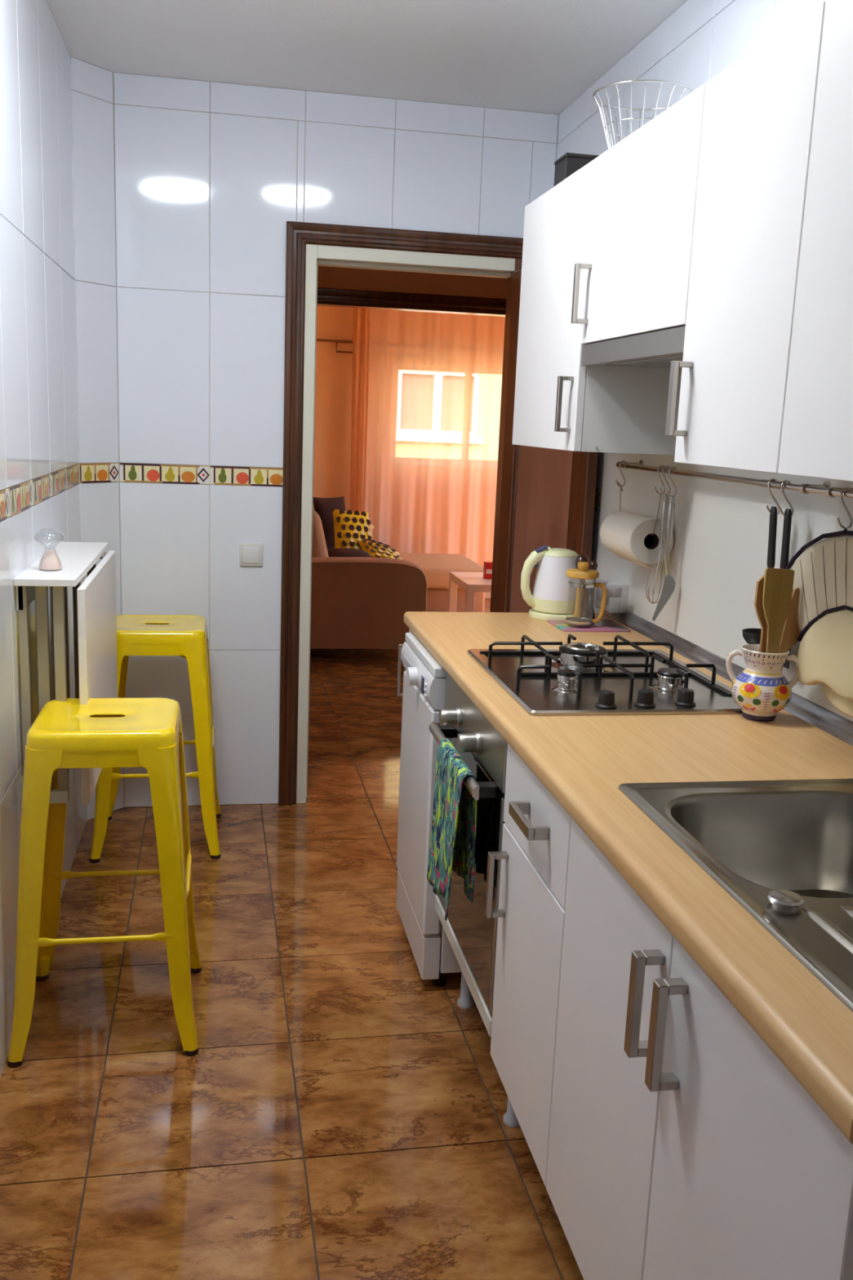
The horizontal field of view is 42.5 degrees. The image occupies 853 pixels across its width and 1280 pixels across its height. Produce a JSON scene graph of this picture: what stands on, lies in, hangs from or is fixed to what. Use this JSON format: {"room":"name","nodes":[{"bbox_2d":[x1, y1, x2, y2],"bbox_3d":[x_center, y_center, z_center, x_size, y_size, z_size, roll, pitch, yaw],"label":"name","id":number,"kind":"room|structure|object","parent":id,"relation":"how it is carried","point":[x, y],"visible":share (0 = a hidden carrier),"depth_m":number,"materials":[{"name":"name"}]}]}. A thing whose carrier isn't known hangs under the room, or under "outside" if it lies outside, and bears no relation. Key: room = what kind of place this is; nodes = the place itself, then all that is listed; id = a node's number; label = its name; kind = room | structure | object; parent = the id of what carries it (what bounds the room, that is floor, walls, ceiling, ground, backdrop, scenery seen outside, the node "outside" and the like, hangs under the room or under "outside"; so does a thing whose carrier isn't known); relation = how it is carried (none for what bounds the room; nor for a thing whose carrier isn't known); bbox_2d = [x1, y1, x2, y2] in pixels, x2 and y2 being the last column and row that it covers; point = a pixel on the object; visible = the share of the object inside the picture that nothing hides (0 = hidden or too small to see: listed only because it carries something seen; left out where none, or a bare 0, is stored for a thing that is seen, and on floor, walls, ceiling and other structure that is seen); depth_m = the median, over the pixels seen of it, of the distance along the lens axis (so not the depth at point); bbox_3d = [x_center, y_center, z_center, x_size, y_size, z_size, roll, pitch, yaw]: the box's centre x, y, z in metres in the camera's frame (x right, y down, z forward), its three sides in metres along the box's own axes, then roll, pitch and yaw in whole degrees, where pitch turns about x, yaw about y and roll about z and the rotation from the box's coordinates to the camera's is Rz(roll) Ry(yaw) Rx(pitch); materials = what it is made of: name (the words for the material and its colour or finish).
{"room":"kitchen","nodes":[
{"label":"kitchen","id":0,"kind":"room"},
{"bbox_2d":[0,0,86,1077],"bbox_3d":[-0.794,-0.093,1.131,0.201,2.565,5.200,0,11,-10],"label":"wall","id":1,"kind":"structure","parent":0,"point":[40,489],"depth_m":2.72,"materials":[{"name":"grey tile"}]},
{"bbox_2d":[13,542,117,804],"bbox_3d":[-0.949,0.055,2.944,0.158,0.552,0.750,0,11,-10],"label":"table","id":2,"kind":"object","parent":1,"relation":"attached to","point":[94,596],"visible":0.71,"depth_m":2.65,"materials":[{"name":"white laminate"}]},
{"bbox_2d":[33,528,65,570],"bbox_3d":[-0.916,-0.222,2.665,0.074,0.102,0.074,0,11,-10],"label":"glass bottle","id":3,"kind":"object","parent":2,"relation":"on","point":[50,561],"visible":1,"depth_m":2.65,"materials":[{"name":"glass"}]},
{"bbox_2d":[13,542,108,586],"bbox_3d":[-0.948,-0.207,2.890,0.138,0.018,0.750,0,11,-10],"label":"tabletop","id":4,"kind":"object","parent":2,"relation":"attached to","point":[77,558],"depth_m":2.74,"materials":[{"name":"white laminate"}]},
{"bbox_2d":[70,56,123,820],"bbox_3d":[-1.171,-0.634,3.762,0.216,2.565,0.220,0,11,-10],"label":"wall","id":5,"kind":"structure","parent":0,"point":[91,86],"depth_m":3.63,"materials":[{"name":"grey tile"}]},
{"bbox_2d":[0,598,583,1279],"bbox_3d":[0.531,0.675,4.259,4.200,0.060,10.650,0,11,-10],"label":"floor","id":6,"kind":"structure","parent":0,"point":[337,1113],"depth_m":2.43,"materials":[{"name":"brown tile"}]},
{"bbox_2d":[7,697,201,1067],"bbox_3d":[-0.750,0.540,2.597,0.418,0.755,0.418,0,11,-10],"label":"bar stool","id":7,"kind":"object","parent":6,"relation":"on","point":[147,733],"visible":1,"depth_m":2.43,"materials":[{"name":"yellow metal"}]},
{"bbox_2d":[89,614,221,862],"bbox_3d":[-0.907,0.311,3.708,0.418,0.755,0.418,0,11,-10],"label":"bar stool","id":8,"kind":"object","parent":6,"relation":"on","point":[184,636],"visible":0.86,"depth_m":3.54,"materials":[{"name":"yellow metal"}]},
{"bbox_2d":[310,508,484,648],"bbox_3d":[-0.411,-0.517,7.609,1.760,0.892,2.223,0,11,-10],"label":"sofa","id":9,"kind":"object","parent":6,"relation":"on","point":[357,602],"visible":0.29,"depth_m":6.55,"materials":[{"name":"brown fabric"}]},
{"bbox_2d":[311,508,328,556],"bbox_3d":[-0.795,-0.634,7.049,0.299,0.473,0.880,0,11,-10],"label":"cushion","id":10,"kind":"object","parent":9,"relation":"on","point":[319,548],"depth_m":6.64,"materials":[{"name":"brown fabric"}]},
{"bbox_2d":[313,496,346,549],"bbox_3d":[-0.663,-0.818,7.689,0.280,0.367,0.147,-8,15,-41],"label":"cushion","id":11,"kind":"object","parent":9,"relation":"on","point":[323,507],"visible":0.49,"depth_m":7.62,"materials":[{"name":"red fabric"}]},
{"bbox_2d":[327,547,371,557],"bbox_3d":[-0.489,-0.519,7.098,0.323,0.139,0.252,-2,12,-22],"label":"cushion","id":12,"kind":"object","parent":9,"relation":"on","point":[339,552],"visible":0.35,"depth_m":7.06,"materials":[{"name":"red fabric"}]},
{"bbox_2d":[332,508,373,549],"bbox_3d":[-0.505,-0.724,7.533,0.316,0.346,0.173,-4,13,-29],"label":"cushion","id":13,"kind":"object","parent":9,"relation":"on","point":[349,526],"visible":0.69,"depth_m":7.48,"materials":[{"name":"yellow fabric"}]},
{"bbox_2d":[357,537,402,559],"bbox_3d":[-0.305,-0.580,7.383,0.302,0.188,0.268,-3,12,-24],"label":"cushion","id":14,"kind":"object","parent":9,"relation":"on","point":[375,549],"visible":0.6,"depth_m":7.35,"materials":[{"name":"yellow fabric"}]},
{"bbox_2d":[394,552,483,589],"bbox_3d":[-0.367,-0.521,8.085,1.500,0.147,0.920,0,11,-10],"label":"seat cushion","id":15,"kind":"object","parent":9,"relation":"on","point":[437,567],"depth_m":7.88,"materials":[{"name":"brown fabric"}]},
{"bbox_2d":[396,628,412,696],"bbox_3d":[0.213,0.390,3.271,0.626,0.862,0.093,0,11,-10],"label":"base cabinet","id":16,"kind":"object","parent":6,"relation":"on","point":[400,646],"visible":0.14,"depth_m":3.15,"materials":[{"name":"white laminate"}]},
{"bbox_2d":[395,632,461,986],"bbox_3d":[0.240,0.445,3.004,0.631,0.860,0.445,0,11,-10],"label":"dishwasher","id":17,"kind":"object","parent":6,"relation":"on","point":[424,677],"visible":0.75,"depth_m":2.84,"materials":[{"name":"white metal"}]},
{"bbox_2d":[447,571,491,612],"bbox_3d":[0.468,-0.185,7.253,0.550,0.450,0.575,0,11,-10],"label":"coffee table","id":18,"kind":"object","parent":6,"relation":"on","point":[472,583],"visible":0.33,"depth_m":7.10,"materials":[{"name":"beige paint"}]},
{"bbox_2d":[483,561,492,578],"bbox_3d":[0.432,-0.456,7.174,0.110,0.110,0.056,0,11,-10],"label":"carton","id":19,"kind":"object","parent":18,"relation":"on","point":[487,568],"visible":0.45,"depth_m":7.14,"materials":[{"name":"red cardboard"}]},
{"bbox_2d":[435,894,519,1127],"bbox_3d":[0.372,0.549,2.504,0.592,0.862,0.598,0,11,-10],"label":"housing","id":20,"kind":"object","parent":6,"relation":"on","point":[469,988],"visible":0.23,"depth_m":2.44,"materials":[{"name":"white plastic"}]},
{"bbox_2d":[429,672,507,1016],"bbox_3d":[0.318,0.421,2.467,0.572,0.598,0.584,0,11,-10],"label":"oven","id":21,"kind":"object","parent":20,"relation":"in","point":[479,744],"visible":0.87,"depth_m":2.29,"materials":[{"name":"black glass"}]},
{"bbox_2d":[426,737,477,920],"bbox_3d":[0.054,0.406,2.349,0.057,0.333,0.255,0,11,-10],"label":"dish towel","id":22,"kind":"object","parent":21,"relation":"hanging from","point":[452,847],"visible":1,"depth_m":2.32,"materials":[{"name":"fabric"}]},
{"bbox_2d":[484,743,571,1186],"bbox_3d":[0.444,0.649,2.021,0.626,0.862,0.394,0,11,-10],"label":"base cabinet","id":23,"kind":"object","parent":6,"relation":"on","point":[534,856],"visible":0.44,"depth_m":1.92,"materials":[{"name":"white laminate"}]},
{"bbox_2d":[404,611,852,1144],"bbox_3d":[0.454,0.172,2.107,0.632,0.036,2.362,0,11,-10],"label":"countertop","id":24,"kind":"structure","parent":23,"relation":"on","point":[583,762],"depth_m":1.75,"materials":[{"name":"brown wood"}]},
{"bbox_2d":[520,545,579,621],"bbox_3d":[0.375,-0.168,3.162,0.156,0.210,0.167,10,13,33],"label":"electric kettle","id":25,"kind":"object","parent":24,"relation":"on","point":[549,597],"visible":0.77,"depth_m":3.12,"materials":[{"name":"beige plastic"}]},
{"bbox_2d":[547,619,631,631],"bbox_3d":[0.452,-0.041,3.064,0.195,0.005,0.164,0,11,-10],"label":"board","id":26,"kind":"object","parent":24,"relation":"on","point":[603,625],"visible":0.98,"depth_m":3.03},
{"bbox_2d":[573,554,589,617],"bbox_3d":[0.433,-0.146,3.088,0.039,0.191,0.039,0,11,-10],"label":"pepper mill","id":27,"kind":"object","parent":26,"relation":"on","point":[581,557],"visible":0.43,"depth_m":3.08,"materials":[{"name":"brown wood"}]},
{"bbox_2d":[565,561,606,625],"bbox_3d":[0.431,-0.127,3.021,0.101,0.177,0.090,-4,13,-28],"label":"press","id":28,"kind":"object","parent":26,"relation":"on","point":[583,575],"visible":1,"depth_m":3.00,"materials":[{"name":"clear glass"}]},
{"bbox_2d":[605,586,622,622],"bbox_3d":[0.521,-0.098,3.085,0.052,0.102,0.052,0,11,-10],"label":"plug","id":29,"kind":"object","parent":26,"relation":"on","point":[611,591],"visible":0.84,"depth_m":3.06,"materials":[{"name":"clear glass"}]},
{"bbox_2d":[584,560,597,619],"bbox_3d":[0.476,-0.143,3.156,0.032,0.172,0.032,0,11,-10],"label":"salt mill","id":30,"kind":"object","parent":24,"relation":"on","point":[589,613],"visible":0.64,"depth_m":3.15,"materials":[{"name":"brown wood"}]},
{"bbox_2d":[467,634,742,715],"bbox_3d":[0.393,0.060,2.410,0.498,0.059,0.575,0,11,-10],"label":"gas hob","id":31,"kind":"object","parent":24,"relation":"in","point":[574,678],"visible":0.98,"depth_m":2.33,"materials":[{"name":"silver metal"}]},
{"bbox_2d":[604,610,852,746],"bbox_3d":[0.750,0.139,2.155,0.026,0.032,2.360,0,11,-10],"label":"upstand","id":32,"kind":"object","parent":24,"relation":"on","point":[834,724],"depth_m":2.53,"materials":[{"name":"grey metal"}]},
{"bbox_2d":[617,778,852,1012],"bbox_3d":[0.606,0.381,1.387,0.500,0.178,0.781,0,11,-10],"label":"sink","id":33,"kind":"object","parent":24,"relation":"in","point":[781,849],"visible":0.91,"depth_m":1.69,"materials":[{"name":"silver metal"}]},
{"bbox_2d":[724,644,798,721],"bbox_3d":[0.654,0.085,2.137,0.115,0.138,0.115,-3,12,-25],"label":"ceramic jug","id":34,"kind":"object","parent":24,"relation":"on","point":[762,690],"visible":0.97,"depth_m":2.10,"materials":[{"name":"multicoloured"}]},
{"bbox_2d":[754,574,767,653],"bbox_3d":[0.653,-0.029,2.123,0.044,0.193,0.014,0,11,-10],"label":"wooden spoon","id":35,"kind":"object","parent":34,"relation":"in","point":[758,605],"visible":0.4,"depth_m":2.12,"materials":[{"name":"brown wood"}]},
{"bbox_2d":[762,567,795,653],"bbox_3d":[0.667,-0.011,2.103,0.058,0.256,0.014,0,11,-10],"label":"wooden spatula","id":36,"kind":"object","parent":34,"relation":"in","point":[778,586],"visible":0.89,"depth_m":2.09,"materials":[{"name":"brown wood"}]},
{"bbox_2d":[779,586,801,670],"bbox_3d":[0.703,0.005,2.122,0.069,0.215,0.009,0,12,-13],"label":"wooden spatula","id":37,"kind":"object","parent":34,"relation":"in","point":[790,633],"visible":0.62,"depth_m":2.11,"materials":[{"name":"brown wood"}]},
{"bbox_2d":[546,817,852,1279],"bbox_3d":[0.550,0.768,1.445,0.626,0.862,0.797,0,11,-10],"label":"base cabinet","id":38,"kind":"object","parent":6,"relation":"on","point":[682,1146],"visible":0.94,"depth_m":1.31,"materials":[{"name":"white laminate"}]},
{"bbox_2d":[112,72,559,807],"bbox_3d":[-0.393,-0.645,3.976,2.023,2.565,0.101,0,11,-10],"label":"wall","id":39,"kind":"structure","parent":0,"point":[210,177],"depth_m":3.80,"materials":[{"name":"grey tile"}]},
{"bbox_2d":[240,542,262,566],"bbox_3d":[-0.631,-0.306,3.943,0.082,0.082,0.014,0,11,-10],"label":"light switch","id":40,"kind":"object","parent":39,"relation":"attached to","point":[251,554],"visible":1,"depth_m":3.94,"materials":[{"name":"white plastic"}]},
{"bbox_2d":[45,0,687,114],"bbox_3d":[0.146,-1.364,1.083,2.023,0.120,5.580,0,11,-10],"label":"ceiling","id":41,"kind":"structure","parent":0,"point":[528,55],"depth_m":3.19,"materials":[{"name":"white paint"}]},
{"bbox_2d":[312,305,489,598],"bbox_3d":[-0.330,-1.628,8.952,4.200,2.550,0.220,0,11,-10],"label":"wall","id":42,"kind":"structure","parent":0,"point":[334,370],"depth_m":8.71,"materials":[{"name":"brown paint"}]},
{"bbox_2d":[315,338,352,353],"bbox_3d":[0.165,-2.301,8.763,2.300,0.097,0.049,0,11,-10],"label":"curtain rod","id":43,"kind":"object","parent":42,"relation":"attached to","point":[336,341],"visible":0.21,"depth_m":8.58,"materials":[{"name":"brown"}]},
{"bbox_2d":[317,266,506,298],"bbox_3d":[0.171,-0.995,5.959,4.100,2.520,0.100,0,11,-10],"label":"wall","id":44,"kind":"structure","parent":0,"point":[327,277],"depth_m":5.68,"materials":[{"name":"brown paint"}]},
{"bbox_2d":[316,287,506,316],"bbox_3d":[0.066,-0.783,5.974,1.920,2.091,0.127,0,11,-10],"label":"door","id":45,"kind":"structure","parent":44,"relation":"in","point":[333,297],"depth_m":5.69,"materials":[{"name":"brown wood"}]},
{"bbox_2d":[556,0,826,613],"bbox_3d":[0.977,-0.110,1.574,0.201,2.565,5.430,0,11,-10],"label":"wall","id":46,"kind":"structure","parent":0,"point":[700,39],"depth_m":2.87,"materials":[{"name":"grey tile"}]},
{"bbox_2d":[511,160,681,454],"bbox_3d":[0.454,-0.823,2.842,0.364,0.649,0.581,0,11,-10],"label":"upper cabinet","id":47,"kind":"object","parent":46,"relation":"attached to","point":[561,403],"visible":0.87,"depth_m":2.65,"materials":[{"name":"white laminate"}]},
{"bbox_2d":[554,152,599,186],"bbox_3d":[0.414,-1.242,2.971,0.116,0.118,0.109,0,11,-10],"label":"box","id":48,"kind":"object","parent":47,"relation":"on","point":[569,163],"visible":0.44,"depth_m":2.91,"materials":[{"name":"black plastic"}]},
{"bbox_2d":[592,79,693,149],"bbox_3d":[0.516,-1.212,2.646,0.241,0.194,0.241,0,11,-10],"label":"wire basket","id":49,"kind":"object","parent":47,"relation":"on","point":[598,102],"visible":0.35,"depth_m":2.59,"materials":[{"name":"silver metal"}]},
{"bbox_2d":[571,83,706,344],"bbox_3d":[0.564,-0.826,2.250,0.364,0.403,0.598,0,11,-10],"label":"upper cabinet","id":50,"kind":"object","parent":46,"relation":"attached to","point":[644,187],"visible":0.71,"depth_m":2.17,"materials":[{"name":"white laminate"}]},
{"bbox_2d":[594,452,852,721],"bbox_3d":[0.763,-0.103,2.177,0.006,0.500,2.525,0,11,-10],"label":"backsplash","id":51,"kind":"structure","parent":46,"relation":"attached to","point":[718,553],"depth_m":2.61,"materials":[{"name":"white"}]},
{"bbox_2d":[595,577,628,613],"bbox_3d":[0.540,-0.131,3.209,0.056,0.083,0.135,0,11,-10],"label":"power socket","id":52,"kind":"object","parent":51,"relation":"attached to","point":[613,605],"visible":0.56,"depth_m":3.15,"materials":[{"name":"white plastic"}]},
{"bbox_2d":[616,460,852,498],"bbox_3d":[0.721,-0.320,2.238,0.056,0.026,1.784,0,11,-10],"label":"utensil rail","id":53,"kind":"object","parent":51,"relation":"attached to","point":[826,489],"visible":0.96,"depth_m":2.30,"materials":[{"name":"silver metal"}]},
{"bbox_2d":[615,460,626,487],"bbox_3d":[0.546,-0.465,3.071,0.031,0.076,0.010,0,11,-10],"label":"s-hook","id":54,"kind":"object","parent":53,"relation":"hanging from","point":[623,460],"visible":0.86,"depth_m":3.07,"materials":[{"name":"silver metal"}]},
{"bbox_2d":[600,481,673,568],"bbox_3d":[0.552,-0.312,2.949,0.120,0.208,0.310,0,11,-10],"label":"paper towel roll","id":55,"kind":"object","parent":54,"relation":"hanging from","point":[633,537],"visible":0.98,"depth_m":2.83,"materials":[{"name":"beige paper"}]},
{"bbox_2d":[654,465,666,494],"bbox_3d":[0.597,-0.408,2.796,0.031,0.076,0.010,0,11,-10],"label":"s-hook","id":56,"kind":"object","parent":53,"relation":"hanging from","point":[662,482],"visible":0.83,"depth_m":2.79,"materials":[{"name":"silver metal"}]},
{"bbox_2d":[659,465,671,494],"bbox_3d":[0.603,-0.401,2.763,0.031,0.076,0.013,0,11,-10],"label":"s-hook","id":57,"kind":"object","parent":53,"relation":"hanging from","point":[664,467],"visible":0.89,"depth_m":2.76,"materials":[{"name":"silver metal"}]},
{"bbox_2d":[645,493,669,604],"bbox_3d":[0.596,-0.231,2.792,0.056,0.282,0.057,0,11,-10],"label":"whisk","id":58,"kind":"object","parent":57,"relation":"hanging from","point":[665,501],"visible":0.86,"depth_m":2.79,"materials":[{"name":"silver metal"}]},
{"bbox_2d":[666,466,677,496],"bbox_3d":[0.610,-0.393,2.725,0.031,0.076,0.013,0,11,-10],"label":"s-hook","id":59,"kind":"object","parent":53,"relation":"hanging from","point":[673,467],"visible":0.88,"depth_m":2.72,"materials":[{"name":"silver metal"}]},
{"bbox_2d":[652,495,675,621],"bbox_3d":[0.606,-0.203,2.758,0.051,0.318,0.018,0,11,-10],"label":"cake server","id":60,"kind":"object","parent":59,"relation":"hanging from","point":[669,583],"visible":1,"depth_m":2.77,"materials":[{"name":"silver metal"}]},
{"bbox_2d":[766,478,780,515],"bbox_3d":[0.703,-0.289,2.222,0.031,0.076,0.026,0,11,-10],"label":"s-hook","id":61,"kind":"object","parent":53,"relation":"hanging from","point":[772,479],"visible":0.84,"depth_m":2.22,"materials":[{"name":"silver metal"}]},
{"bbox_2d":[742,506,777,644],"bbox_3d":[0.696,-0.128,2.248,0.073,0.290,0.073,0,11,-10],"label":"ladle","id":62,"kind":"object","parent":61,"relation":"hanging from","point":[752,636],"visible":0.43,"depth_m":2.23,"materials":[{"name":"black plastic"}]},
{"bbox_2d":[779,480,794,516],"bbox_3d":[0.713,-0.278,2.169,0.031,0.076,0.025,0,11,-10],"label":"s-hook","id":63,"kind":"object","parent":53,"relation":"hanging from","point":[785,481],"visible":0.92,"depth_m":2.17,"materials":[{"name":"silver metal"}]},
{"bbox_2d":[780,508,791,668],"bbox_3d":[0.717,-0.103,2.190,0.028,0.315,0.070,0,11,-10],"label":"black turner","id":64,"kind":"object","parent":63,"relation":"hanging from","point":[784,557],"visible":0.44,"depth_m":2.17,"materials":[{"name":"black plastic"}]},
{"bbox_2d":[837,487,852,529],"bbox_3d":[0.750,-0.236,1.964,0.031,0.076,0.016,0,11,-10],"label":"s-hook","id":65,"kind":"object","parent":53,"relation":"hanging from","point":[845,488],"visible":0.91,"depth_m":1.96,"materials":[{"name":"silver metal"}]},
{"bbox_2d":[785,528,852,701],"bbox_3d":[0.745,-0.054,2.016,0.030,0.309,0.334,0,11,-10],"label":"oven mitt","id":66,"kind":"object","parent":65,"relation":"hanging from","point":[824,573],"visible":0.99,"depth_m":2.01,"materials":[{"name":"beige fabric"}]},
{"bbox_2d":[822,683,852,718],"bbox_3d":[0.778,-0.009,2.001,0.026,0.295,0.262,0,11,-10],"label":"oven mitt","id":67,"kind":"object","parent":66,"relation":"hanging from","point":[842,704],"visible":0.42,"depth_m":2.02,"materials":[{"name":"beige fabric"}]},
{"bbox_2d":[665,0,826,473],"bbox_3d":[0.647,-0.606,1.796,0.364,0.649,0.390,0,11,-10],"label":"upper cabinet","id":68,"kind":"object","parent":46,"relation":"attached to","point":[758,114],"visible":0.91,"depth_m":1.74,"materials":[{"name":"white laminate"}]},
{"bbox_2d":[581,325,685,369],"bbox_3d":[0.571,-0.603,2.298,0.319,0.047,0.594,0,11,-10],"label":"extractor hood","id":69,"kind":"object","parent":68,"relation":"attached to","point":[655,349],"visible":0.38,"depth_m":2.26,"materials":[{"name":"silver metal"}]},
{"bbox_2d":[777,0,852,481],"bbox_3d":[0.735,-0.527,1.420,0.328,0.649,0.394,0,11,-10],"label":"upper cabinet","id":70,"kind":"object","parent":46,"relation":"attached to","point":[817,437],"visible":1,"depth_m":1.51,"materials":[{"name":"white laminate"}]},
{"bbox_2d":[742,628,761,644],"bbox_3d":[0.691,-0.002,2.273,0.073,0.032,0.073,0,11,-10],"label":"bowl","id":71,"kind":"object","parent":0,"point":[752,636],"depth_m":2.26,"materials":[{"name":"black plastic"}]},
{"bbox_3d":[-0.065,-2.582,7.267,4.100,0.100,3.140,0,11,-10],"label":"ceiling","id":72,"kind":"structure","parent":0,"visible":0},
{"bbox_2d":[349,307,505,598],"bbox_3d":[0.332,-1.562,8.810,2.050,2.469,0.088,0,11,-10],"label":"sheer curtain","id":73,"kind":"object","parent":72,"relation":"hanging from","point":[429,384],"visible":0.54,"depth_m":8.73,"materials":[{"name":"orange fabric"}]},
{"bbox_3d":[0.496,-0.630,4.200,4.100,2.520,0.030,0,11,-10],"label":"wall","id":74,"kind":"structure","parent":0,"visible":0},
{"bbox_2d":[278,221,598,805],"bbox_3d":[-0.013,-0.339,3.727,0.917,2.092,0.847,0,11,-10],"label":"door","id":75,"kind":"structure","parent":74,"relation":"in","point":[545,496],"depth_m":3.88,"materials":[{"name":"brown wood"}]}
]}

